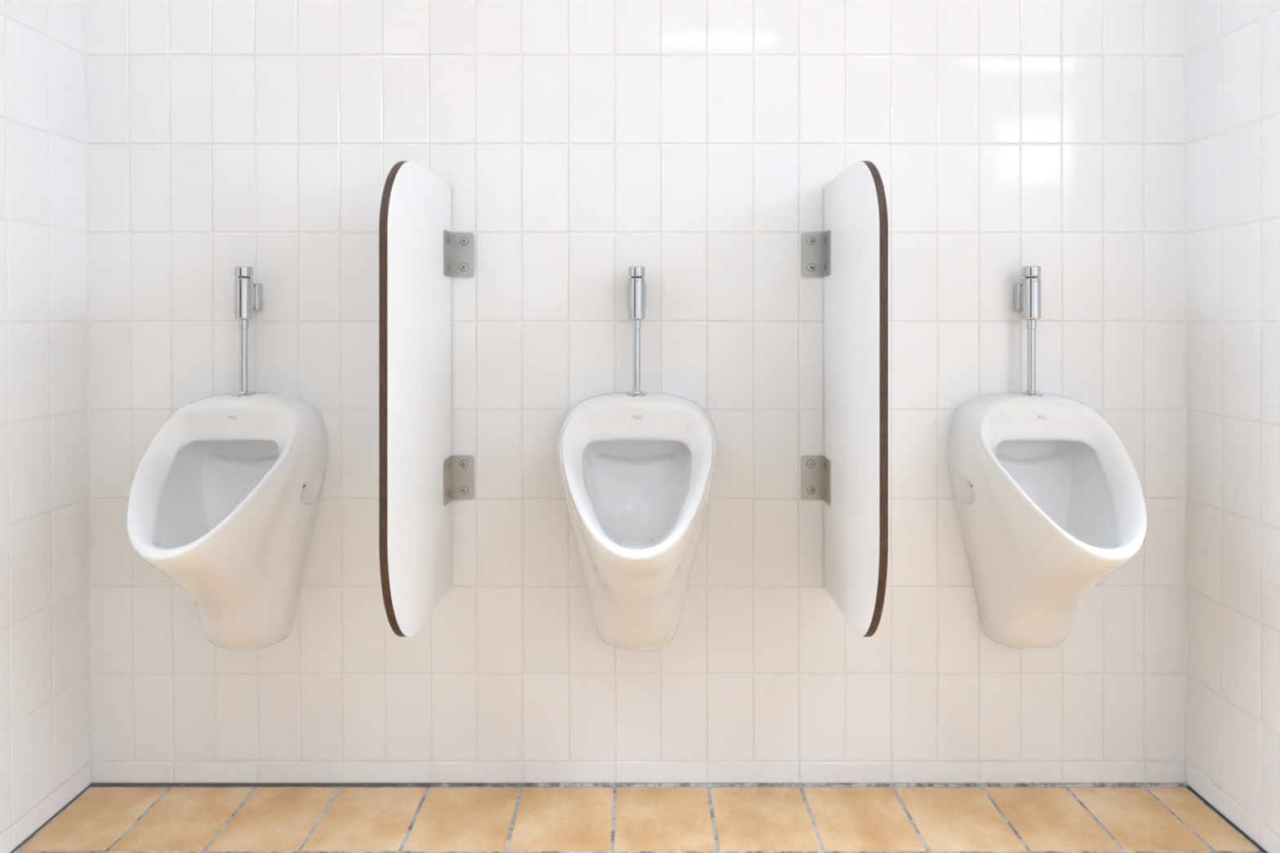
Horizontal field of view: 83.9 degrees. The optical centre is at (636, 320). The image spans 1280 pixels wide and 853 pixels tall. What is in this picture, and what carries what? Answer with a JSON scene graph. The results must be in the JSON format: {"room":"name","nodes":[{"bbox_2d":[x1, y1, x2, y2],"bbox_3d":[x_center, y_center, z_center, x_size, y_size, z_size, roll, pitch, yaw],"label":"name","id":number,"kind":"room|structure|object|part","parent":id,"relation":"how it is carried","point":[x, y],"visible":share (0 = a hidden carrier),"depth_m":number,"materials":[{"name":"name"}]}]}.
{"room":"public restroom","nodes":[
{"label":"public restroom","id":0,"kind":"room"},
{"bbox_2d":[0,0,91,852],"bbox_3d":[-1.311,-0.285,1.363,0.142,2.720,0.515,0,0,0],"label":"wall","id":1,"kind":"structure","parent":0,"point":[45,670],"depth_m":1.49,"materials":[{"name":"white tile"}]},
{"bbox_2d":[0,762,90,852],"bbox_3d":[-1.240,1.027,1.363,0.003,0.049,0.512,0,0,0],"label":"baseboard","id":2,"kind":"structure","parent":1,"relation":"attached to","point":[33,819],"depth_m":1.49,"materials":[{"name":"white tile"}]},
{"bbox_2d":[9,786,90,852],"bbox_3d":[-1.239,1.055,1.360,0.004,0.002,0.508,0,0,0],"label":"trim","id":3,"kind":"structure","parent":1,"relation":"attached to","point":[87,787],"depth_m":1.50,"materials":[{"name":"grey"}]},
{"bbox_2d":[86,0,1185,761],"bbox_3d":[0.000,-0.285,1.690,8.440,2.720,0.140,0,0,0],"label":"wall","id":4,"kind":"structure","parent":0,"point":[579,144],"depth_m":1.62,"materials":[{"name":"white tile"}]},
{"bbox_2d":[84,0,92,783],"bbox_3d":[-1.250,-0.297,1.619,0.024,2.697,0.004,0,0,0],"label":"trim","id":5,"kind":"structure","parent":4,"relation":"attached to","point":[85,1],"depth_m":1.62,"materials":[{"name":"white tile"}]},
{"bbox_2d":[126,391,328,649],"bbox_3d":[-0.868,0.448,1.458,0.337,0.572,0.322,0,0,0],"label":"urinal","id":6,"kind":"object","parent":4,"relation":"attached to","point":[224,498],"visible":0.99,"depth_m":1.52,"materials":[{"name":"white ceramic"}]},
{"bbox_2d":[231,266,262,396],"bbox_3d":[-0.869,0.024,1.587,0.049,0.291,0.066,0,0,0],"label":"valve","id":7,"kind":"object","parent":4,"relation":"attached to","point":[248,295],"visible":0.99,"depth_m":1.57,"materials":[{"name":"silver metal"}]},
{"bbox_3d":[-0.869,-0.053,1.596,0.029,0.047,0.004,0,0,0],"label":"panel","id":8,"kind":"part","parent":7,"relation":"part of","materials":[{"name":"silver metal"}]},
{"bbox_3d":[-0.869,-0.053,1.608,0.041,0.062,0.024,0,0,0],"label":"wall plate","id":9,"kind":"part","parent":7,"relation":"part of","materials":[{"name":"silver metal"}]},
{"bbox_2d":[378,160,474,636],"bbox_3d":[-0.406,0.148,1.424,0.069,0.909,0.390,0,0,1],"label":"partition","id":10,"kind":"object","parent":4,"relation":"attached to","point":[420,477],"depth_m":1.37,"materials":[{"name":"white laminate"}]},
{"bbox_3d":[-0.432,0.148,1.423,0.015,0.909,0.388,0,0,1],"label":"panel","id":11,"kind":"part","parent":10,"relation":"part of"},
{"bbox_3d":[-0.419,0.356,1.585,0.003,0.100,0.060,0,0,1],"label":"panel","id":12,"kind":"part","parent":10,"relation":"part of","materials":[{"name":"metal"}]},
{"bbox_3d":[-0.419,-0.149,1.585,0.003,0.100,0.060,0,0,1],"label":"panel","id":13,"kind":"part","parent":10,"relation":"part of","materials":[{"name":"metal"}]},
{"bbox_2d":[555,391,717,649],"bbox_3d":[0.002,0.448,1.458,0.356,0.572,0.322,0,0,0],"label":"urinal","id":14,"kind":"object","parent":4,"relation":"attached to","point":[637,474],"visible":1,"depth_m":1.53,"materials":[{"name":"white ceramic"}]},
{"bbox_2d":[626,266,647,396],"bbox_3d":[0.002,0.024,1.587,0.049,0.291,0.066,0,0,0],"label":"valve","id":15,"kind":"object","parent":4,"relation":"attached to","point":[636,286],"visible":0.98,"depth_m":1.57,"materials":[{"name":"silver metal"}]},
{"bbox_3d":[0.002,-0.053,1.608,0.041,0.062,0.024,0,0,0],"label":"wall plate","id":16,"kind":"part","parent":15,"relation":"part of","materials":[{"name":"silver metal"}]},
{"bbox_2d":[91,761,1185,782],"bbox_3d":[0.005,1.028,1.619,2.489,0.048,0.004,0,0,0],"label":"baseboard","id":17,"kind":"structure","parent":4,"relation":"attached to","point":[101,771],"depth_m":1.62,"materials":[{"name":"white tile"}]},
{"bbox_2d":[88,782,1187,786],"bbox_3d":[0.005,1.055,1.617,2.491,0.004,0.007,0,0,0],"label":"baseboard","id":18,"kind":"structure","parent":4,"relation":"attached to","point":[92,784],"depth_m":1.61,"materials":[{"name":"grey"}]},
{"bbox_2d":[800,160,888,636],"bbox_3d":[0.405,0.148,1.424,0.069,0.909,0.389,0,0,1],"label":"partition","id":19,"kind":"object","parent":4,"relation":"attached to","point":[851,477],"depth_m":1.38,"materials":[{"name":"white laminate"}]},
{"bbox_3d":[0.425,0.356,1.586,0.003,0.100,0.060,0,0,1],"label":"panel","id":20,"kind":"part","parent":19,"relation":"part of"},
{"bbox_3d":[0.425,-0.149,1.586,0.003,0.100,0.060,0,0,1],"label":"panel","id":21,"kind":"part","parent":19,"relation":"part of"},
{"bbox_3d":[0.431,0.148,1.423,0.015,0.909,0.388,0,0,1],"label":"panel","id":22,"kind":"part","parent":19,"relation":"part of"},
{"bbox_2d":[1013,266,1044,396],"bbox_3d":[0.876,0.024,1.587,0.049,0.291,0.066,0,0,0],"label":"valve","id":23,"kind":"object","parent":4,"relation":"attached to","point":[1027,294],"visible":1,"depth_m":1.57,"materials":[{"name":"silver metal"}]},
{"bbox_3d":[0.876,-0.053,1.608,0.041,0.062,0.024,0,0,0],"label":"wall plate","id":24,"kind":"part","parent":23,"relation":"part of","materials":[{"name":"silver metal"}]},
{"bbox_3d":[0.876,-0.053,1.596,0.029,0.047,0.004,0,0,0],"label":"panel","id":25,"kind":"part","parent":23,"relation":"part of","materials":[{"name":"silver metal"}]},
{"bbox_2d":[947,391,1146,649],"bbox_3d":[0.872,0.448,1.458,0.330,0.572,0.322,0,0,0],"label":"urinal","id":26,"kind":"object","parent":4,"relation":"attached to","point":[1049,498],"visible":1,"depth_m":1.52,"materials":[{"name":"white ceramic"}]},
{"bbox_2d":[1184,0,1186,783],"bbox_3d":[1.250,-0.297,1.619,0.004,2.697,0.004,0,0,0],"label":"trim","id":27,"kind":"structure","parent":4,"relation":"attached to","point":[1185,1],"depth_m":1.62,"materials":[{"name":"white tile"}]},
{"bbox_2d":[13,786,1263,852],"bbox_3d":[0.000,1.115,-0.170,8.440,0.121,3.860,0,0,0],"label":"floor","id":28,"kind":"structure","parent":0,"point":[101,820],"depth_m":1.50,"materials":[{"name":"tile"}]},
{"bbox_2d":[1186,0,1279,852],"bbox_3d":[1.311,-0.285,1.411,0.120,2.720,0.421,0,0,0],"label":"wall","id":29,"kind":"structure","parent":0,"point":[1233,46],"depth_m":1.50,"materials":[{"name":"white tile"}]},
{"bbox_2d":[1186,785,1267,852],"bbox_3d":[1.249,1.055,1.407,0.006,0.003,0.414,0,0,0],"label":"trim","id":30,"kind":"structure","parent":29,"relation":"attached to","point":[1212,807],"depth_m":1.50,"materials":[{"name":"grey"}]},
{"bbox_2d":[1186,762,1279,852],"bbox_3d":[1.251,1.027,1.410,0.003,0.049,0.418,0,0,0],"label":"baseboard","id":31,"kind":"structure","parent":29,"relation":"attached to","point":[1244,820],"depth_m":1.49,"materials":[{"name":"white tile"}]}
]}

